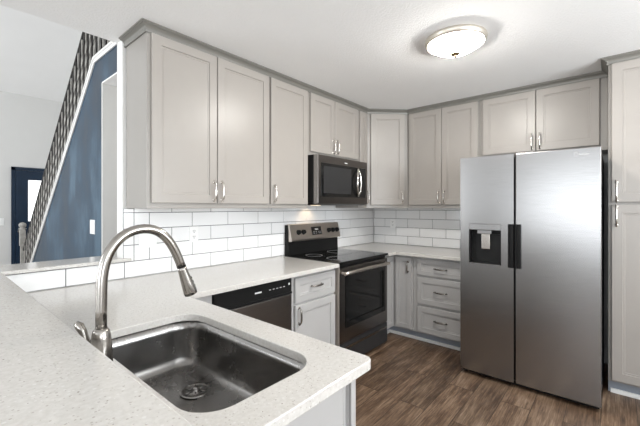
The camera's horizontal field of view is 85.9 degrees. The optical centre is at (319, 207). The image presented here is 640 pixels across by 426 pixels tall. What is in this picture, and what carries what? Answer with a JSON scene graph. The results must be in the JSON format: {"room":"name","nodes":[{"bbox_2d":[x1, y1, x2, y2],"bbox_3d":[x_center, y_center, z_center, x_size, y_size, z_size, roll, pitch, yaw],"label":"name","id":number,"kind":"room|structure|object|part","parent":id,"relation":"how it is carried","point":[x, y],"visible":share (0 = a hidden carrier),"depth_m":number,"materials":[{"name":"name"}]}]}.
{"room":"kitchen","nodes":[
{"label":"kitchen","id":0,"kind":"room"},
{"bbox_2d":[0,91,62,264],"bbox_3d":[-5.776,-0.638,5.203,0.120,4.000,7.600,0,0,41],"label":"wall","id":1,"kind":"structure","parent":0,"point":[28,124],"depth_m":5.86,"materials":[{"name":"paint"}]},
{"bbox_2d":[11,166,44,263],"bbox_3d":[-4.861,0.340,6.153,0.029,2.045,0.996,0,0,41],"label":"trim","id":2,"kind":"structure","parent":1,"relation":"attached to","point":[13,169],"depth_m":5.79,"materials":[{"name":"blue paint"}]},
{"bbox_2d":[15,170,43,263],"bbox_3d":[-4.829,0.367,6.126,0.105,1.980,0.890,0,0,41],"label":"door","id":3,"kind":"structure","parent":1,"relation":"in","point":[27,183],"depth_m":5.88,"materials":[{"name":"blue paint"}]},
{"bbox_3d":[-4.853,-0.113,6.147,0.010,0.710,0.566,0,0,41],"label":"pane","id":4,"kind":"part","parent":3,"relation":"part of","materials":[{"name":"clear glass"}]},
{"bbox_2d":[0,5,81,102],"bbox_3d":[-3.825,-2.693,3.463,5.307,1.590,7.700,0,0,41],"label":"ceiling","id":5,"kind":"structure","parent":0,"point":[37,54],"depth_m":5.09,"materials":[{"name":"white paint"}]},
{"bbox_2d":[33,46,116,261],"bbox_3d":[-2.897,0.012,3.918,4.438,2.700,0.100,0,0,41],"label":"wall","id":6,"kind":"structure","parent":0,"point":[76,201],"depth_m":3.37,"materials":[{"name":"blue paint"}]},
{"bbox_2d":[30,41,116,262],"bbox_3d":[-2.903,0.002,3.912,4.438,2.720,0.118,0,0,41],"label":"trim","id":7,"kind":"structure","parent":6,"relation":"attached to","point":[110,45],"depth_m":3.48,"materials":[{"name":"white paint"}]},
{"bbox_2d":[19,32,109,263],"bbox_3d":[-3.023,-0.365,4.000,4.575,3.454,0.110,0,0,41],"label":"stair railing","id":8,"kind":"object","parent":7,"relation":"on","point":[89,45],"visible":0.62,"depth_m":3.97,"materials":[{"name":"metal"}]},
{"bbox_3d":[-4.717,0.800,5.454,0.110,1.125,0.110,0,0,41],"label":"newel post","id":9,"kind":"part","parent":8,"relation":"part of","materials":[{"name":"grey wood"}]},
{"bbox_3d":[-2.967,-0.705,3.952,4.429,2.775,0.030,0,0,41],"label":"handrail","id":10,"kind":"part","parent":8,"relation":"part of","materials":[{"name":"metal"}]},
{"bbox_2d":[90,220,94,233],"bbox_3d":[-2.084,0.180,3.148,0.130,0.130,0.008,0,0,41],"label":"light switch","id":11,"kind":"object","parent":6,"relation":"attached to","point":[92,222],"visible":1,"depth_m":3.13,"materials":[{"name":"plastic"}]},
{"bbox_2d":[102,72,116,85],"bbox_3d":[-1.536,-1.083,2.753,0.853,0.012,0.105,0,0,41],"label":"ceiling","id":12,"kind":"structure","parent":6,"relation":"attached to","point":[112,80],"depth_m":2.94,"materials":[{"name":"white paint"}]},
{"bbox_2d":[101,83,116,256],"bbox_3d":[-0.942,0.137,4.119,0.023,2.450,2.948,0,0,41],"label":"wall","id":13,"kind":"structure","parent":0,"point":[108,92],"depth_m":3.03,"materials":[{"name":"paint"}]},
{"bbox_2d":[11,41,372,292],"bbox_3d":[-0.532,0.137,3.166,0.092,2.450,3.880,0,0,41],"label":"wall","id":14,"kind":"structure","parent":0,"point":[121,51],"depth_m":2.24,"materials":[{"name":"white paint"}]},
{"bbox_2d":[5,205,372,291],"bbox_3d":[-0.487,0.181,3.141,0.008,0.558,3.639,0,0,41],"label":"wall tile","id":15,"kind":"structure","parent":14,"relation":"attached to","point":[225,235],"depth_m":2.69,"materials":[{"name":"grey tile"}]},
{"bbox_2d":[139,234,156,247],"bbox_3d":[-1.168,0.229,2.335,0.008,0.090,0.118,0,0,41],"label":"light switch","id":16,"kind":"object","parent":15,"relation":"attached to","point":[147,240],"visible":0.94,"depth_m":2.33,"materials":[{"name":"plastic"}]},
{"bbox_2d":[189,226,197,241],"bbox_3d":[-0.950,0.202,2.589,0.008,0.117,0.072,0,0,41],"label":"wall outlet","id":17,"kind":"object","parent":15,"relation":"attached to","point":[193,230],"visible":1,"depth_m":2.58,"materials":[{"name":"plastic"}]},
{"bbox_2d":[126,32,268,207],"bbox_3d":[-0.813,-0.520,2.472,0.365,1.055,0.943,0,0,41],"label":"upper cabinet","id":18,"kind":"object","parent":14,"relation":"attached to","point":[197,121],"visible":0.99,"depth_m":2.24,"materials":[{"name":"paint"}]},
{"bbox_3d":[-0.859,-0.531,2.210,0.020,1.010,0.439,0,0,41],"label":"door","id":19,"kind":"part","parent":18,"relation":"part of","materials":[{"name":"paint"}]},
{"bbox_3d":[-0.711,-0.110,2.338,0.036,0.150,0.017,0,0,41],"label":"handle","id":20,"kind":"part","parent":18,"relation":"part of","materials":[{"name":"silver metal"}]},
{"bbox_3d":[-0.672,-0.110,2.384,0.036,0.150,0.017,0,0,41],"label":"handle","id":21,"kind":"part","parent":18,"relation":"part of","materials":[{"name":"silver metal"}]},
{"bbox_3d":[-0.560,-0.531,2.558,0.020,1.010,0.465,0,0,41],"label":"door","id":22,"kind":"part","parent":18,"relation":"part of","materials":[{"name":"paint"}]},
{"bbox_2d":[119,18,607,114],"bbox_3d":[0.381,-1.061,3.053,3.633,0.051,1.497,0,0,-13],"label":"crown molding","id":23,"kind":"structure","parent":18,"relation":"attached to","point":[139,28],"depth_m":2.83,"materials":[{"name":"paint"}]},
{"bbox_2d":[269,78,307,207],"bbox_3d":[-0.355,-0.520,3.005,0.365,1.055,0.457,0,0,41],"label":"upper cabinet","id":24,"kind":"object","parent":14,"relation":"attached to","point":[288,104],"visible":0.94,"depth_m":2.89,"materials":[{"name":"paint"}]},
{"bbox_3d":[-0.355,-0.110,2.753,0.036,0.150,0.017,0,0,41],"label":"handle","id":25,"kind":"part","parent":24,"relation":"part of","materials":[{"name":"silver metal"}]},
{"bbox_2d":[308,92,357,160],"bbox_3d":[0.054,-0.760,3.482,0.365,0.575,0.796,0,0,41],"label":"upper cabinet","id":26,"kind":"object","parent":14,"relation":"attached to","point":[332,125],"visible":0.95,"depth_m":3.33,"materials":[{"name":"paint"}]},
{"bbox_3d":[0.025,-0.771,3.239,0.020,0.530,0.348,0,0,41],"label":"door","id":27,"kind":"part","parent":26,"relation":"part of","materials":[{"name":"paint"}]},
{"bbox_2d":[308,154,366,205],"bbox_3d":[0.100,-0.243,3.449,0.474,0.453,0.797,0,0,41],"label":"microwave oven","id":28,"kind":"object","parent":26,"relation":"attached to","point":[331,180],"visible":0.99,"depth_m":3.22,"materials":[{"name":"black metal"}]},
{"bbox_3d":[0.244,-0.248,3.332,0.003,0.304,0.716,0,0,41],"label":"door glass","id":29,"kind":"part","parent":28,"relation":"part of","materials":[{"name":"black glass"}]},
{"bbox_3d":[0.391,-0.250,3.475,0.036,0.292,0.133,0,0,25],"label":"handle","id":30,"kind":"part","parent":28,"relation":"part of","materials":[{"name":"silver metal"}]},
{"bbox_3d":[0.272,-0.771,3.527,0.020,0.530,0.398,0,0,41],"label":"door","id":31,"kind":"part","parent":26,"relation":"part of","materials":[{"name":"paint"}]},
{"bbox_2d":[336,111,369,207],"bbox_3d":[0.368,-0.520,3.848,0.365,1.055,0.166,0,0,41],"label":"upper cabinet","id":32,"kind":"object","parent":14,"relation":"attached to","point":[362,117],"visible":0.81,"depth_m":3.75,"materials":[{"name":"paint"}]},
{"bbox_3d":[0.473,-0.531,3.762,0.020,1.010,0.137,0,0,41],"label":"door","id":33,"kind":"part","parent":32,"relation":"part of","materials":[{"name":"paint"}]},
{"bbox_2d":[366,114,407,207],"bbox_3d":[0.736,-0.520,4.067,0.638,1.055,0.638,0,0,41],"label":"upper cabinet","id":34,"kind":"object","parent":14,"relation":"attached to","point":[387,134],"visible":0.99,"depth_m":3.84,"materials":[{"name":"paint"}]},
{"bbox_2d":[0,0,639,108],"bbox_3d":[0.175,-1.188,0.062,5.193,0.200,7.750,0,0,41],"label":"ceiling","id":35,"kind":"structure","parent":0,"point":[371,54],"depth_m":2.14,"materials":[{"name":"white paint"}]},
{"bbox_2d":[425,24,487,57],"bbox_3d":[0.874,-1.027,2.221,0.378,0.120,0.378,0,0,41],"label":"ceiling light","id":36,"kind":"object","parent":35,"relation":"attached to","point":[454,41],"visible":1,"depth_m":2.13,"materials":[{"name":"white glass"}]},
{"bbox_2d":[373,154,607,363],"bbox_3d":[2.634,0.137,2.938,5.008,2.450,0.102,0,0,41],"label":"wall","id":37,"kind":"structure","parent":0,"point":[605,156],"depth_m":3.00,"materials":[{"name":"paint"}]},
{"bbox_2d":[374,208,459,248],"bbox_3d":[1.251,0.211,4.053,1.438,0.498,0.008,0,0,41],"label":"wall tile","id":38,"kind":"structure","parent":37,"relation":"attached to","point":[431,227],"depth_m":4.10,"materials":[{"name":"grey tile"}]},
{"bbox_2d":[390,219,394,227],"bbox_3d":[0.916,0.204,4.329,0.072,0.105,0.008,0,0,41],"label":"wall outlet","id":39,"kind":"object","parent":38,"relation":"attached to","point":[392,221],"visible":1,"depth_m":4.33,"materials":[{"name":"plastic"}]},
{"bbox_2d":[408,101,478,207],"bbox_3d":[1.355,-0.520,3.715,0.753,1.055,0.365,0,0,41],"label":"upper cabinet","id":40,"kind":"object","parent":37,"relation":"attached to","point":[438,139],"visible":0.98,"depth_m":3.60,"materials":[{"name":"paint"}]},
{"bbox_3d":[1.136,-0.531,3.724,0.363,1.010,0.020,0,0,41],"label":"door","id":41,"kind":"part","parent":40,"relation":"part of","materials":[{"name":"paint"}]},
{"bbox_3d":[1.412,-0.531,3.487,0.355,1.010,0.020,0,0,41],"label":"door","id":42,"kind":"part","parent":40,"relation":"part of","materials":[{"name":"paint"}]},
{"bbox_2d":[479,77,607,156],"bbox_3d":[2.010,-0.754,3.153,0.968,0.588,0.365,0,0,41],"label":"upper cabinet","id":43,"kind":"object","parent":37,"relation":"attached to","point":[574,115],"visible":0.97,"depth_m":3.00,"materials":[{"name":"paint"}]},
{"bbox_3d":[1.748,-0.768,3.198,0.438,0.536,0.020,0,0,41],"label":"door","id":44,"kind":"part","parent":43,"relation":"part of","materials":[{"name":"paint"}]},
{"bbox_3d":[1.876,-0.584,3.052,0.017,0.150,0.036,0,0,41],"label":"handle","id":45,"kind":"part","parent":43,"relation":"part of","materials":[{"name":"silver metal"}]},
{"bbox_3d":[2.084,-0.768,2.910,0.435,0.536,0.020,0,0,41],"label":"door","id":46,"kind":"part","parent":43,"relation":"part of","materials":[{"name":"paint"}]},
{"bbox_2d":[356,333,639,425],"bbox_3d":[-1.855,1.402,1.772,10.600,0.080,7.800,0,0,41],"label":"floor","id":47,"kind":"structure","parent":0,"point":[409,381],"depth_m":2.44,"materials":[{"name":"brown wood"}]},
{"bbox_2d":[212,278,291,329],"bbox_3d":[-0.649,0.930,2.431,0.651,0.864,0.628,0,0,41],"label":"dishwasher","id":48,"kind":"object","parent":47,"relation":"on","point":[270,302],"visible":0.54,"depth_m":2.26,"materials":[{"name":"black metal"}]},
{"bbox_3d":[-0.425,0.562,2.239,0.060,0.111,0.628,0,0,41],"label":"control panel","id":49,"kind":"part","parent":48,"relation":"part of","materials":[{"name":"black plastic"}]},
{"bbox_3d":[-0.427,0.934,2.241,0.054,0.627,0.620,0,0,41],"label":"door","id":50,"kind":"part","parent":48,"relation":"part of","materials":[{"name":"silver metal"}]},
{"bbox_2d":[291,269,334,344],"bbox_3d":[-0.267,0.928,2.852,0.700,0.868,0.490,0,0,41],"label":"base cabinet","id":51,"kind":"object","parent":47,"relation":"on","point":[312,295],"visible":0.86,"depth_m":2.65,"materials":[{"name":"paint"}]},
{"bbox_3d":[-0.141,0.790,2.488,0.036,0.138,0.017,0,0,41],"label":"handle","id":52,"kind":"part","parent":51,"relation":"part of","materials":[{"name":"silver metal"}]},
{"bbox_3d":[-0.032,0.604,2.658,0.020,0.180,0.464,0,0,41],"label":"drawer","id":53,"kind":"part","parent":51,"relation":"part of","materials":[{"name":"paint"}]},
{"bbox_3d":[-0.032,0.980,2.658,0.020,0.535,0.464,0,0,41],"label":"door","id":54,"kind":"part","parent":51,"relation":"part of","materials":[{"name":"paint"}]},
{"bbox_2d":[286,379,355,425],"bbox_3d":[-0.745,0.928,1.431,1.808,0.868,0.630,0,0,41],"label":"base cabinet","id":55,"kind":"object","parent":47,"relation":"on","point":[339,409],"visible":0.02,"depth_m":0.99,"materials":[{"name":"paint"}]},
{"bbox_2d":[28,256,370,425],"bbox_3d":[-0.320,0.477,1.909,1.848,0.030,1.992,0,0,41],"label":"countertop","id":56,"kind":"structure","parent":55,"relation":"on","point":[135,304],"depth_m":1.42,"materials":[{"name":"stone"}]},
{"bbox_2d":[74,224,196,360],"bbox_3d":[-0.536,0.256,1.041,0.101,0.412,0.329,0,0,41],"label":"kitchen faucet","id":57,"kind":"object","parent":56,"relation":"on","point":[101,338],"visible":0.84,"depth_m":0.94,"materials":[{"name":"silver metal"}]},
{"bbox_3d":[-0.644,0.359,0.946,0.069,0.090,0.032,0,0,7],"label":"lever","id":58,"kind":"part","parent":57,"relation":"part of","materials":[{"name":"silver metal"}]},
{"bbox_2d":[90,326,112,360],"bbox_3d":[-0.598,0.396,0.941,0.064,0.131,0.064,0,0,41],"label":"base","id":59,"kind":"object","parent":57,"relation":"on","point":[101,338],"depth_m":0.93,"materials":[{"name":"silver metal"}]},
{"bbox_2d":[196,295,211,303],"bbox_3d":[-0.681,0.878,1.925,0.018,0.768,0.158,0,0,41],"label":"cabinet filler","id":60,"kind":"object","parent":56,"relation":"attached to","point":[208,299],"visible":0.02,"depth_m":1.95,"materials":[{"name":"paint"}]},
{"bbox_2d":[112,321,304,412],"bbox_3d":[-0.415,0.590,1.132,0.780,0.195,0.431,0,0,41],"label":"sink","id":61,"kind":"object","parent":56,"relation":"in","point":[196,366],"visible":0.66,"depth_m":1.34,"materials":[{"name":"silver metal"}]},
{"bbox_3d":[0.094,0.929,1.034,0.018,0.866,0.024,0,0,41],"label":"corner post","id":62,"kind":"part","parent":55,"relation":"part of","materials":[{"name":"paint"}]},
{"bbox_2d":[285,222,389,354],"bbox_3d":[0.183,0.748,3.325,0.750,1.168,0.797,0,0,41],"label":"range","id":63,"kind":"object","parent":47,"relation":"on","point":[360,293],"visible":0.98,"depth_m":3.19,"materials":[{"name":"black metal"}]},
{"bbox_3d":[0.140,0.906,2.844,0.050,0.853,0.010,0,0,41],"label":"trim","id":64,"kind":"part","parent":63,"relation":"part of","materials":[{"name":"silver metal"}]},
{"bbox_2d":[286,248,387,264],"bbox_3d":[0.180,0.467,3.328,0.630,0.023,0.797,0,0,41],"label":"cooktop","id":65,"kind":"object","parent":63,"relation":"in","point":[340,256],"depth_m":3.25,"materials":[{"name":"black glass"}]},
{"bbox_3d":[0.398,1.234,3.141,0.044,0.187,0.777,0,0,41],"label":"storage drawer","id":66,"kind":"part","parent":63,"relation":"part of","materials":[{"name":"black metal"}]},
{"bbox_3d":[0.418,1.183,3.124,0.006,0.022,0.727,0,0,41],"label":"drawer pull","id":67,"kind":"part","parent":63,"relation":"part of","materials":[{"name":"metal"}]},
{"bbox_2d":[340,258,389,343],"bbox_3d":[0.187,0.906,3.322,0.740,0.853,0.789,0,0,41],"label":"oven","id":68,"kind":"object","parent":63,"relation":"in","point":[363,281],"depth_m":3.10,"materials":[{"name":"black glass"}]},
{"bbox_2d":[385,255,415,335],"bbox_3d":[0.757,0.928,3.933,0.844,0.868,0.813,0,0,41],"label":"base cabinet","id":69,"kind":"object","parent":47,"relation":"on","point":[400,271],"visible":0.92,"depth_m":3.58,"materials":[{"name":"paint"}]},
{"bbox_3d":[0.712,0.881,3.563,0.020,0.733,0.185,0,0,41],"label":"door","id":70,"kind":"part","parent":69,"relation":"part of","materials":[{"name":"paint"}]},
{"bbox_2d":[339,242,459,260],"bbox_3d":[0.980,0.477,3.740,1.434,0.030,0.816,0,0,41],"label":"countertop","id":71,"kind":"structure","parent":69,"relation":"on","point":[391,249],"depth_m":3.67,"materials":[{"name":"stone"}]},
{"bbox_3d":[0.866,0.881,3.574,0.178,0.733,0.020,0,0,41],"label":"door","id":72,"kind":"part","parent":69,"relation":"part of","materials":[{"name":"paint"}]},
{"bbox_2d":[387,329,459,350],"bbox_3d":[1.009,1.348,3.366,0.900,0.028,0.280,0,0,41],"label":"baseboard","id":73,"kind":"structure","parent":47,"relation":"on","point":[389,330],"depth_m":3.49,"materials":[{"name":"white paint"}]},
{"bbox_2d":[414,257,459,346],"bbox_3d":[1.352,0.928,3.526,0.583,0.868,0.655,0,0,41],"label":"base cabinet","id":74,"kind":"object","parent":47,"relation":"on","point":[436,281],"visible":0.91,"depth_m":3.34,"materials":[{"name":"paint"}]},
{"bbox_3d":[1.180,1.120,3.304,0.517,0.255,0.020,0,0,41],"label":"drawer","id":75,"kind":"part","parent":74,"relation":"part of","materials":[{"name":"paint"}]},
{"bbox_3d":[1.180,0.833,3.304,0.517,0.265,0.020,0,0,41],"label":"drawer","id":76,"kind":"part","parent":74,"relation":"part of","materials":[{"name":"paint"}]},
{"bbox_3d":[1.180,0.596,3.304,0.517,0.164,0.020,0,0,41],"label":"drawer","id":77,"kind":"part","parent":74,"relation":"part of","materials":[{"name":"paint"}]},
{"bbox_2d":[460,146,603,409],"bbox_3d":[1.803,0.480,2.900,0.902,1.765,0.962,0,0,41],"label":"refrigerator","id":78,"kind":"object","parent":47,"relation":"on","point":[532,223],"visible":1,"depth_m":2.50,"materials":[{"name":"grey metal"}]},
{"bbox_3d":[1.312,0.157,2.733,0.233,0.046,0.035,0,0,41],"label":"dispenser panel","id":79,"kind":"part","parent":78,"relation":"part of","materials":[{"name":"silver metal"}]},
{"bbox_3d":[1.331,0.460,2.743,0.391,1.725,0.068,0,0,41],"label":"freezer door","id":80,"kind":"part","parent":78,"relation":"part of","materials":[{"name":"silver metal"}]},
{"bbox_3d":[1.351,0.328,2.743,0.173,0.229,0.020,0,0,41],"label":"plate","id":81,"kind":"part","parent":78,"relation":"part of","materials":[{"name":"black plastic"}]},
{"bbox_3d":[1.437,0.294,2.594,0.039,0.331,0.021,0,0,41],"label":"handle","id":82,"kind":"part","parent":78,"relation":"part of","materials":[{"name":"black plastic"}]},
{"bbox_2d":[515,146,603,407],"bbox_3d":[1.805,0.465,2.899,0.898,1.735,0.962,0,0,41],"label":"door","id":83,"kind":"structure","parent":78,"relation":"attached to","point":[559,194],"depth_m":2.40,"materials":[{"name":"silver metal"}]},
{"bbox_2d":[608,58,639,394],"bbox_3d":[2.526,0.157,2.512,0.639,2.410,0.665,0,0,41],"label":"pantry cabinet","id":84,"kind":"object","parent":47,"relation":"on","point":[623,77],"visible":1,"depth_m":2.44,"materials":[{"name":"paint"}]},
{"bbox_3d":[2.114,0.060,2.452,0.017,0.163,0.036,0,0,41],"label":"handle","id":85,"kind":"part","parent":84,"relation":"part of","materials":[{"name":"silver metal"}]},
{"bbox_3d":[2.114,-0.114,2.452,0.017,0.163,0.036,0,0,41],"label":"handle","id":86,"kind":"part","parent":84,"relation":"part of","materials":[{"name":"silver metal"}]},
{"bbox_2d":[600,50,639,74],"bbox_3d":[2.393,-1.061,2.399,0.670,0.051,0.290,0,0,41],"label":"crown molding","id":87,"kind":"structure","parent":84,"relation":"on","point":[605,61],"depth_m":2.46,"materials":[{"name":"paint"}]},
{"bbox_3d":[2.339,0.615,2.296,0.600,1.265,0.020,0,0,41],"label":"door","id":88,"kind":"part","parent":84,"relation":"part of","materials":[{"name":"paint"}]},
{"bbox_3d":[2.339,-0.536,2.296,0.600,1.000,0.020,0,0,41],"label":"door","id":89,"kind":"part","parent":84,"relation":"part of","materials":[{"name":"paint"}]},
{"bbox_2d":[611,388,639,399],"bbox_3d":[2.380,1.348,2.341,0.615,0.028,0.016,0,0,41],"label":"baseboard","id":90,"kind":"structure","parent":47,"relation":"on","point":[617,391],"depth_m":2.48,"materials":[{"name":"white paint"}]},
{"bbox_3d":[-0.957,0.856,1.057,2.007,1.012,0.125,0,0,41],"label":"wall","id":91,"kind":"structure","parent":0,"visible":0},
{"bbox_2d":[0,256,193,425],"bbox_3d":[-0.932,0.340,1.251,2.260,0.020,1.112,0,0,41],"label":"bar","id":92,"kind":"object","parent":91,"relation":"on","point":[51,375],"visible":0.94,"depth_m":0.67,"materials":[{"name":"stone"}]}
]}

